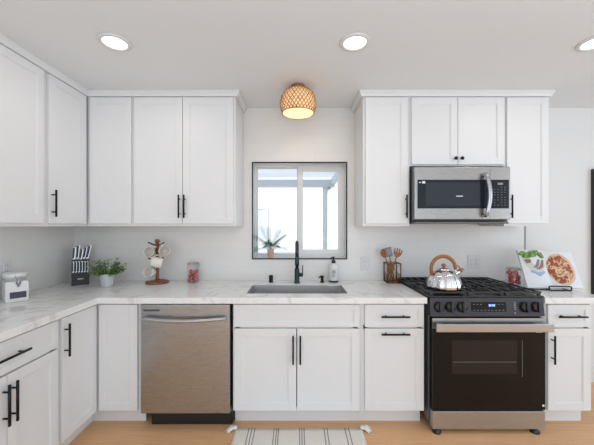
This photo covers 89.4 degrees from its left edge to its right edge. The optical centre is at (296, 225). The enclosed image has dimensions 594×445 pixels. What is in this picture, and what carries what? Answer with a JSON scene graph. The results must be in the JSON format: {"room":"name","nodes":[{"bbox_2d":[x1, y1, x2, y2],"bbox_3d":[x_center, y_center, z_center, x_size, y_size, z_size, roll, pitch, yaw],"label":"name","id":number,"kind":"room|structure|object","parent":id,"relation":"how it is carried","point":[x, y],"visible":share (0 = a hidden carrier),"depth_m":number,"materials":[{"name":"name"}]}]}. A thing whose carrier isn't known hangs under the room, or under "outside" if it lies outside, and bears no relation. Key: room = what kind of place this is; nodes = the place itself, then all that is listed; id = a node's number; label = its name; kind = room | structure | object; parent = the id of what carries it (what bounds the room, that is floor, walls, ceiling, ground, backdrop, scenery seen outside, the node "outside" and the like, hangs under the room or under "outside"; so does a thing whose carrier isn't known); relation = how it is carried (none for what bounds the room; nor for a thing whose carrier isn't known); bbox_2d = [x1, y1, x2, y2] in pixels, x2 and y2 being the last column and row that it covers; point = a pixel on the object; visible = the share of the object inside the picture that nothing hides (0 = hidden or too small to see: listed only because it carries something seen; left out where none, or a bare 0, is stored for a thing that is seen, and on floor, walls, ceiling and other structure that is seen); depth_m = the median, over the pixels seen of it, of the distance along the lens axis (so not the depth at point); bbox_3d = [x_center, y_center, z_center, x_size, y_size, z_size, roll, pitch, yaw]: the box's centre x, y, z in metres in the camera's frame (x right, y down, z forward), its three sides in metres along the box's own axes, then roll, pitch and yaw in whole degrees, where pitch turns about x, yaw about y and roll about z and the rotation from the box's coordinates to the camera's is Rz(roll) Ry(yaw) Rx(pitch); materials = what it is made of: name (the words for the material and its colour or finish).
{"room":"kitchen","nodes":[
{"label":"kitchen","id":0,"kind":"room"},
{"bbox_2d":[0,226,74,298],"bbox_3d":[-2.040,0.171,-0.275,0.150,2.417,5.850,0,0,0],"label":"wall","id":1,"kind":"structure","parent":0,"point":[46,252],"depth_m":2.30,"materials":[{"name":"paint"}]},
{"bbox_2d":[0,258,10,277],"bbox_3d":[-1.960,0.285,2.020,0.010,0.118,0.078,0,0,0],"label":"wall outlet","id":2,"kind":"object","parent":1,"relation":"attached to","point":[5,264],"visible":0.69,"depth_m":2.01,"materials":[{"name":"white plastic"}]},
{"bbox_2d":[4,262,8,271],"bbox_3d":[-1.958,0.285,2.020,0.004,0.068,0.034,0,0,0],"label":"receptacle","id":3,"kind":"object","parent":2,"relation":"attached to","point":[6,264],"depth_m":2.02,"materials":[{"name":"grey plastic"}]},
{"bbox_2d":[0,44,43,225],"bbox_3d":[-1.784,-0.493,1.702,0.359,0.996,0.453,0,0,0],"label":"upper cabinet","id":4,"kind":"object","parent":1,"relation":"attached to","point":[21,81],"visible":1,"depth_m":1.75,"materials":[{"name":"white paint"}]},
{"bbox_2d":[44,71,86,225],"bbox_3d":[-1.765,-0.493,2.123,0.395,0.996,0.385,0,0,0],"label":"upper cabinet","id":5,"kind":"object","parent":1,"relation":"attached to","point":[65,108],"visible":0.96,"depth_m":2.08,"materials":[{"name":"white paint"}]},
{"bbox_2d":[187,262,199,264],"bbox_3d":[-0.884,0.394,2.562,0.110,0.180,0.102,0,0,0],"label":"lid","id":6,"kind":"object","parent":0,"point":[189,263],"visible":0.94,"depth_m":2.53,"materials":[{"name":"silver metal"}]},
{"bbox_2d":[0,0,593,107],"bbox_3d":[1.167,-1.098,-0.185,6.565,0.120,6.030,0,0,0],"label":"ceiling","id":7,"kind":"structure","parent":0,"point":[258,49],"depth_m":1.72,"materials":[{"name":"white paint"}]},
{"bbox_2d":[96,32,131,51],"bbox_3d":[-1.030,-1.033,1.697,0.174,0.010,0.174,0,0,0],"label":"recessed light","id":8,"kind":"object","parent":7,"relation":"in","point":[115,42],"visible":1,"depth_m":1.69,"materials":[{"name":"white plastic"}]},
{"bbox_2d":[280,83,315,118],"bbox_3d":[0.008,-0.935,2.232,0.274,0.206,0.274,0,0,-4],"label":"ceiling light","id":9,"kind":"object","parent":7,"relation":"attached to","point":[297,101],"visible":1,"depth_m":2.14,"materials":[{"name":"beige wicker"}]},
{"bbox_2d":[339,32,370,51],"bbox_3d":[0.328,-1.033,1.697,0.174,0.010,0.174,0,0,0],"label":"recessed light","id":10,"kind":"object","parent":7,"relation":"in","point":[356,41],"visible":1,"depth_m":1.69,"materials":[{"name":"white"}]},
{"bbox_2d":[575,36,593,51],"bbox_3d":[1.690,-1.033,1.697,0.174,0.010,0.174,0,0,0],"label":"recessed light","id":11,"kind":"object","parent":7,"relation":"in","point":[587,44],"visible":1,"depth_m":1.73,"materials":[{"name":"white"}]},
{"bbox_2d":[68,382,593,444],"bbox_3d":[1.167,1.404,-0.185,6.565,0.050,6.030,0,0,0],"label":"floor","id":12,"kind":"structure","parent":0,"point":[420,432],"depth_m":1.98,"materials":[{"name":"brown wood"}]},
{"bbox_2d":[0,320,57,444],"bbox_3d":[-1.634,0.952,1.399,0.635,0.854,0.628,0,0,0],"label":"base cabinet","id":13,"kind":"object","parent":12,"relation":"on","point":[29,359],"visible":0.98,"depth_m":1.52,"materials":[{"name":"white paint"}]},
{"bbox_2d":[57,305,96,444],"bbox_3d":[-1.634,0.952,2.175,0.635,0.854,0.920,0,0,0],"label":"base cabinet","id":14,"kind":"object","parent":12,"relation":"on","point":[77,332],"visible":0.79,"depth_m":1.86,"materials":[{"name":"white paint"}]},
{"bbox_2d":[0,280,426,341],"bbox_3d":[-0.545,0.504,1.859,2.835,0.040,1.578,0,0,0],"label":"countertop","id":15,"kind":"structure","parent":14,"relation":"on","point":[46,305],"depth_m":2.04,"materials":[{"name":"stone"}]},
{"bbox_2d":[2,270,28,302],"bbox_3d":[-1.829,0.391,1.950,0.199,0.186,0.124,0,0,41],"label":"canister","id":16,"kind":"object","parent":15,"relation":"on","point":[15,285],"visible":1,"depth_m":1.89,"materials":[{"name":"white ceramic"}]},
{"bbox_2d":[71,258,88,285],"bbox_3d":[-1.788,0.382,2.479,0.118,0.205,0.114,0,0,-34],"label":"knife block","id":17,"kind":"object","parent":15,"relation":"on","point":[81,278],"visible":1,"depth_m":2.44,"materials":[{"name":"black plastic"}]},
{"bbox_2d":[72,247,75,259],"bbox_3d":[-1.828,0.242,2.462,0.026,0.132,0.020,0,0,-34],"label":"kitchen knife","id":18,"kind":"object","parent":17,"relation":"on","point":[74,248],"visible":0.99,"depth_m":2.46,"materials":[{"name":"silver metal"}]},
{"bbox_2d":[76,245,79,258],"bbox_3d":[-1.818,0.235,2.492,0.030,0.146,0.022,0,0,-34],"label":"kitchen knife","id":19,"kind":"object","parent":17,"relation":"on","point":[78,246],"visible":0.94,"depth_m":2.49,"materials":[{"name":"silver metal"}]},
{"bbox_2d":[79,248,83,258],"bbox_3d":[-1.788,0.249,2.488,0.031,0.118,0.019,0,0,-34],"label":"kitchen knife","id":20,"kind":"object","parent":17,"relation":"on","point":[81,249],"visible":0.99,"depth_m":2.48,"materials":[{"name":"silver metal"}]},
{"bbox_2d":[83,247,87,258],"bbox_3d":[-1.778,0.243,2.518,0.037,0.132,0.020,0,0,-34],"label":"kitchen knife","id":21,"kind":"object","parent":17,"relation":"on","point":[85,248],"visible":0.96,"depth_m":2.51,"materials":[{"name":"silver metal"}]},
{"bbox_2d":[86,245,91,258],"bbox_3d":[-1.748,0.236,2.517,0.018,0.146,0.047,0,0,27],"label":"kitchen knife","id":22,"kind":"object","parent":17,"relation":"on","point":[89,246],"visible":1,"depth_m":2.51,"materials":[{"name":"silver metal"}]},
{"bbox_2d":[86,258,126,286],"bbox_3d":[-1.499,0.369,2.378,0.290,0.229,0.249,0,0,0],"label":"potted plant","id":23,"kind":"object","parent":15,"relation":"on","point":[107,278],"visible":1,"depth_m":2.34,"materials":[{"name":"green plant"}]},
{"bbox_2d":[145,239,168,284],"bbox_3d":[-1.180,0.300,2.535,0.184,0.368,0.184,0,0,0],"label":"mug tree","id":24,"kind":"object","parent":15,"relation":"on","point":[157,281],"visible":0.88,"depth_m":2.52,"materials":[{"name":"brown wood"}]},
{"bbox_2d":[142,267,155,277],"bbox_3d":[-1.197,0.378,2.443,0.089,0.099,0.102,0,0,5],"label":"mug","id":25,"kind":"object","parent":24,"relation":"hanging from","point":[149,272],"visible":0.92,"depth_m":2.44,"materials":[{"name":"beige ceramic"}]},
{"bbox_2d":[143,246,156,256],"bbox_3d":[-1.198,0.215,2.451,0.094,0.093,0.096,0,0,-11],"label":"mug","id":26,"kind":"object","parent":24,"relation":"hanging from","point":[148,251],"visible":0.99,"depth_m":2.46,"materials":[{"name":"beige ceramic"}]},
{"bbox_2d":[149,254,162,267],"bbox_3d":[-1.133,0.291,2.415,0.102,0.111,0.084,0,0,-25],"label":"mug","id":27,"kind":"object","parent":24,"relation":"hanging from","point":[156,262],"visible":1,"depth_m":2.39,"materials":[{"name":"beige ceramic"}]},
{"bbox_2d":[158,244,169,256],"bbox_3d":[-1.079,0.202,2.449,0.084,0.108,0.097,0,0,-16],"label":"mug","id":28,"kind":"object","parent":24,"relation":"hanging from","point":[164,251],"visible":1,"depth_m":2.47,"materials":[{"name":"beige ceramic"}]},
{"bbox_2d":[269,275,272,282],"bbox_3d":[-0.222,0.454,2.560,0.040,0.060,0.040,0,0,0],"label":"air gap cap","id":29,"kind":"object","parent":15,"relation":"on","point":[270,276],"visible":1,"depth_m":2.55,"materials":[{"name":"black metal"}]},
{"bbox_2d":[246,285,347,293],"bbox_3d":[0.000,0.603,2.295,0.725,0.234,0.321,0,0,0],"label":"sink","id":30,"kind":"object","parent":15,"relation":"in","point":[255,289],"visible":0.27,"depth_m":2.45,"materials":[{"name":"silver metal"}]},
{"bbox_2d":[294,241,302,282],"bbox_3d":[0.013,0.304,2.477,0.078,0.360,0.168,0,0,0],"label":"faucet","id":31,"kind":"object","parent":15,"relation":"on","point":[297,274],"visible":1,"depth_m":2.43,"materials":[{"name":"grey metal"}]},
{"bbox_2d":[329,257,337,282],"bbox_3d":[0.315,0.376,2.585,0.082,0.216,0.082,0,0,0],"label":"soap bottle","id":32,"kind":"object","parent":15,"relation":"on","point":[333,267],"visible":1,"depth_m":2.55,"materials":[{"name":"white plastic"}]},
{"bbox_2d":[383,262,400,282],"bbox_3d":[0.812,0.400,2.558,0.117,0.168,0.118,0,0,0],"label":"utensil basket","id":33,"kind":"object","parent":15,"relation":"on","point":[385,276],"visible":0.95,"depth_m":2.55,"materials":[{"name":"brown metal"}]},
{"bbox_2d":[380,249,393,280],"bbox_3d":[0.769,0.337,2.559,0.117,0.281,0.012,0,0,-3],"label":"wooden spoon","id":34,"kind":"object","parent":33,"relation":"in","point":[382,252],"visible":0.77,"depth_m":2.56,"materials":[{"name":"brown wood"}]},
{"bbox_2d":[385,247,394,281],"bbox_3d":[0.782,0.328,2.521,0.093,0.299,0.012,0,0,-9],"label":"spatula","id":35,"kind":"object","parent":33,"relation":"in","point":[388,248],"visible":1,"depth_m":2.52,"materials":[{"name":"grey plastic"}]},
{"bbox_2d":[389,248,402,281],"bbox_3d":[0.835,0.334,2.539,0.118,0.288,0.014,0,0,6],"label":"wooden fork","id":36,"kind":"object","parent":33,"relation":"in","point":[397,254],"visible":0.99,"depth_m":2.54,"materials":[{"name":"brown wood"}]},
{"bbox_2d":[93,304,146,420],"bbox_3d":[-1.254,0.952,2.330,0.372,0.854,0.599,0,0,0],"label":"base cabinet","id":37,"kind":"object","parent":12,"relation":"on","point":[118,325],"visible":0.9,"depth_m":2.04,"materials":[{"name":"white paint"}]},
{"bbox_2d":[141,304,234,423],"bbox_3d":[-0.748,0.952,2.278,0.604,0.846,0.664,0,0,0],"label":"dishwasher","id":38,"kind":"object","parent":12,"relation":"on","point":[187,349],"visible":0.89,"depth_m":2.00,"materials":[{"name":"grey metal"}]},
{"bbox_2d":[230,304,232,412],"bbox_3d":[-0.750,0.904,2.330,0.600,0.750,0.560,0,0,0],"label":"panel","id":39,"kind":"object","parent":38,"relation":"in","point":[231,305],"depth_m":2.06,"materials":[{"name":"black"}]},
{"bbox_2d":[233,304,359,420],"bbox_3d":[-0.003,0.952,2.312,0.869,0.854,0.635,0,0,0],"label":"base cabinet","id":40,"kind":"object","parent":12,"relation":"on","point":[292,362],"visible":0.99,"depth_m":2.04,"materials":[{"name":"white paint"}]},
{"bbox_2d":[226,425,371,444],"bbox_3d":[0.013,1.364,1.689,0.980,0.030,0.734,0,0,0],"label":"rug","id":41,"kind":"object","parent":12,"relation":"on","point":[242,436],"visible":1,"depth_m":1.95,"materials":[{"name":"white fabric"}]},
{"bbox_2d":[358,304,423,420],"bbox_3d":[0.650,0.952,2.312,0.435,0.854,0.635,0,0,0],"label":"base cabinet","id":42,"kind":"object","parent":12,"relation":"on","point":[391,335],"visible":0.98,"depth_m":2.04,"materials":[{"name":"white paint"}]},
{"bbox_2d":[397,277,553,434],"bbox_3d":[1.270,0.912,2.284,0.777,0.934,0.705,0,0,0],"label":"gas range","id":43,"kind":"object","parent":12,"relation":"on","point":[484,340],"visible":0.72,"depth_m":1.98,"materials":[{"name":"grey metal"}]},
{"bbox_2d":[426,255,463,290],"bbox_3d":[1.040,0.325,2.125,0.230,0.239,0.234,0,0,39],"label":"kettle","id":44,"kind":"object","parent":43,"relation":"on","point":[442,279],"visible":1,"depth_m":2.07,"materials":[{"name":"silver metal"}]},
{"bbox_2d":[397,277,543,297],"bbox_3d":[1.267,0.468,2.321,0.770,0.028,0.632,0,0,0],"label":"cooktop","id":45,"kind":"object","parent":43,"relation":"in","point":[473,287],"depth_m":2.12,"materials":[{"name":"black metal"}]},
{"bbox_2d":[540,304,590,420],"bbox_3d":[1.835,0.952,2.312,0.340,0.854,0.635,0,0,0],"label":"base cabinet","id":46,"kind":"object","parent":12,"relation":"on","point":[567,348],"visible":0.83,"depth_m":2.04,"materials":[{"name":"white paint"}]},
{"bbox_2d":[500,280,593,303],"bbox_3d":[1.871,0.504,2.329,0.418,0.040,0.638,0,0,0],"label":"countertop","id":47,"kind":"structure","parent":46,"relation":"on","point":[550,297],"depth_m":2.04,"materials":[{"name":"stone"}]},
{"bbox_2d":[506,267,520,270],"bbox_3d":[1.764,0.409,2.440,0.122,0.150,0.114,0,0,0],"label":"lid","id":48,"kind":"object","parent":47,"relation":"on","point":[508,268],"visible":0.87,"depth_m":2.47,"materials":[{"name":"silver metal"}]},
{"bbox_2d":[529,286,571,290],"bbox_3d":[1.887,0.409,2.318,0.298,0.152,0.206,0,0,4],"label":"book stand","id":49,"kind":"object","parent":47,"relation":"on","point":[549,289],"visible":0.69,"depth_m":2.22,"materials":[{"name":"black metal"}]},
{"bbox_2d":[516,250,583,288],"bbox_3d":[1.959,0.337,2.330,0.410,0.288,0.149,0,0,4],"label":"open cookbook","id":50,"kind":"object","parent":49,"relation":"on","point":[540,269],"visible":1,"depth_m":2.32,"materials":[{"name":"white paper"}]},
{"bbox_2d":[518,250,544,276],"bbox_3d":[1.850,0.293,2.342,0.190,0.198,0.090,0,0,4],"label":"picture","id":51,"kind":"object","parent":50,"relation":"attached to","point":[532,262],"depth_m":2.35,"materials":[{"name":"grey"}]},
{"bbox_2d":[546,254,575,284],"bbox_3d":[2.035,0.336,2.309,0.196,0.226,0.101,0,0,4],"label":"picture","id":52,"kind":"object","parent":50,"relation":"attached to","point":[560,268],"depth_m":2.31,"materials":[{"name":"multicoloured paper"}]},
{"bbox_2d":[75,108,593,365],"bbox_3d":[1.167,0.171,2.740,6.565,2.417,0.180,0,0,0],"label":"wall","id":53,"kind":"structure","parent":0,"point":[221,252],"depth_m":2.65,"materials":[{"name":"paint"}]},
{"bbox_2d":[87,97,133,225],"bbox_3d":[-1.442,-0.493,2.473,0.362,0.996,0.344,0,0,0],"label":"upper cabinet","id":54,"kind":"object","parent":53,"relation":"attached to","point":[110,120],"visible":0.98,"depth_m":2.31,"materials":[{"name":"white paint"}]},
{"bbox_2d":[134,97,242,225],"bbox_3d":[-0.867,-0.493,2.455,0.786,0.996,0.380,0,0,0],"label":"upper cabinet","id":55,"kind":"object","parent":53,"relation":"attached to","point":[188,151],"visible":1,"depth_m":2.31,"materials":[{"name":"white paint"}]},
{"bbox_2d":[0,32,246,112],"bbox_3d":[-1.157,-1.015,2.226,1.656,0.044,0.728,0,0,-35],"label":"trim","id":56,"kind":"structure","parent":55,"relation":"attached to","point":[5,41],"depth_m":2.29,"materials":[{"name":"white paint"}]},
{"bbox_2d":[253,163,345,257],"bbox_3d":[0.023,-0.131,2.744,0.840,0.860,0.173,0,0,0],"label":"window","id":57,"kind":"structure","parent":53,"relation":"in","point":[340,168],"depth_m":2.76,"materials":[{"name":"white"}]},
{"bbox_2d":[254,226,288,257],"bbox_3d":[-0.241,0.142,2.698,0.356,0.292,0.066,0,0,0],"label":"potted palm","id":58,"kind":"object","parent":57,"relation":"on","point":[270,251],"visible":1,"depth_m":2.69,"materials":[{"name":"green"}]},
{"bbox_2d":[267,248,273,257],"bbox_3d":[-0.238,0.248,2.698,0.066,0.080,0.066,0,0,0],"label":"pot","id":59,"kind":"object","parent":58,"relation":"attached to","point":[270,251],"depth_m":2.68,"materials":[{"name":"beige"}]},
{"bbox_2d":[252,162,346,258],"bbox_3d":[0.023,-0.131,2.650,0.840,0.860,0.012,0,0,0],"label":"trim","id":60,"kind":"structure","parent":53,"relation":"attached to","point":[252,162],"depth_m":2.64,"materials":[{"name":"black metal"}]},
{"bbox_2d":[361,257,368,269],"bbox_3d":[0.600,0.335,2.645,0.078,0.118,0.010,0,0,0],"label":"wall outlet","id":61,"kind":"object","parent":53,"relation":"attached to","point":[364,260],"visible":1,"depth_m":2.64,"materials":[{"name":"white plastic"}]},
{"bbox_2d":[355,97,408,225],"bbox_3d":[0.690,-0.493,2.455,0.359,0.996,0.380,0,0,0],"label":"upper cabinet","id":62,"kind":"object","parent":53,"relation":"attached to","point":[381,123],"visible":1,"depth_m":2.31,"materials":[{"name":"white paint"}]},
{"bbox_2d":[409,97,503,168],"bbox_3d":[1.235,-0.725,2.459,0.730,0.532,0.372,0,0,0],"label":"upper cabinet","id":63,"kind":"object","parent":53,"relation":"attached to","point":[443,131],"visible":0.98,"depth_m":2.31,"materials":[{"name":"white paint"}]},
{"bbox_2d":[351,90,555,112],"bbox_3d":[1.228,-1.015,2.469,1.499,0.044,0.361,0,0,0],"label":"trim","id":64,"kind":"structure","parent":63,"relation":"attached to","point":[362,93],"depth_m":2.30,"materials":[{"name":"white paint"}]},
{"bbox_2d":[409,167,509,223],"bbox_3d":[1.234,-0.227,2.410,0.715,0.428,0.471,0,0,0],"label":"microwave","id":65,"kind":"object","parent":63,"relation":"attached to","point":[437,195],"visible":0.96,"depth_m":2.24,"materials":[{"name":"grey metal"}]},
{"bbox_2d":[468,255,480,267],"bbox_3d":[1.565,0.320,2.645,0.118,0.118,0.010,0,0,0],"label":"wall outlet","id":66,"kind":"object","parent":53,"relation":"attached to","point":[474,261],"visible":1,"depth_m":2.64,"materials":[{"name":"white plastic"}]},
{"bbox_2d":[470,258,473,265],"bbox_3d":[1.542,0.320,2.643,0.034,0.068,0.004,0,0,0],"label":"receptacle","id":67,"kind":"object","parent":66,"relation":"attached to","point":[471,259],"depth_m":2.64,"materials":[{"name":"grey plastic"}]},
{"bbox_2d":[475,258,478,265],"bbox_3d":[1.588,0.320,2.643,0.034,0.068,0.004,0,0,0],"label":"receptacle","id":68,"kind":"object","parent":66,"relation":"attached to","point":[476,259],"depth_m":2.64,"materials":[{"name":"grey plastic"}]},
{"bbox_2d":[479,97,548,225],"bbox_3d":[1.773,-0.493,2.455,0.344,0.996,0.380,0,0,0],"label":"upper cabinet","id":69,"kind":"object","parent":53,"relation":"attached to","point":[526,119],"visible":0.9,"depth_m":2.31,"materials":[{"name":"white paint"}]},
{"bbox_2d":[591,169,593,293],"bbox_3d":[3.050,0.062,2.632,0.910,1.114,0.035,0,0,0],"label":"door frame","id":70,"kind":"structure","parent":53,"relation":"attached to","point":[592,170],"depth_m":2.63,"materials":[{"name":"black plastic"}]},
{"bbox_2d":[591,366,593,381],"bbox_3d":[3.155,1.312,2.643,2.290,0.135,0.014,0,0,0],"label":"baseboard","id":71,"kind":"structure","parent":53,"relation":"attached to","point":[592,367],"depth_m":2.64,"materials":[{"name":"white wood"}]},
{"label":"outside","id":72,"kind":"structure","parent":0,"visible":0},
{"bbox_3d":[0.000,1.449,7.925,18.000,0.100,10.150,0,0,0],"label":"ground","id":73,"kind":"structure","parent":72,"visible":0},
{"bbox_2d":[258,252,294,252],"bbox_3d":[0.000,0.924,5.010,12.000,0.950,0.180,0,0,0],"label":"wall","id":74,"kind":"structure","parent":73,"relation":"on","point":[258,252],"depth_m":4.99,"materials":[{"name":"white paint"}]},
{"bbox_2d":[258,169,337,248],"bbox_3d":[-2.195,-0.192,4.050,5.650,1.282,2.200,0,0,0],"label":"patio cover","id":75,"kind":"object","parent":74,"relation":"on","point":[326,185],"visible":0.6,"depth_m":4.93,"materials":[{"name":"grey wood"}]},
{"bbox_2d":[258,178,337,251],"bbox_3d":[0.500,-1.201,8.285,14.000,5.200,0.230,0,0,0],"label":"sky","id":76,"kind":"structure","parent":73,"relation":"on","point":[277,207],"depth_m":8.20,"materials":[{"name":"white paint"}]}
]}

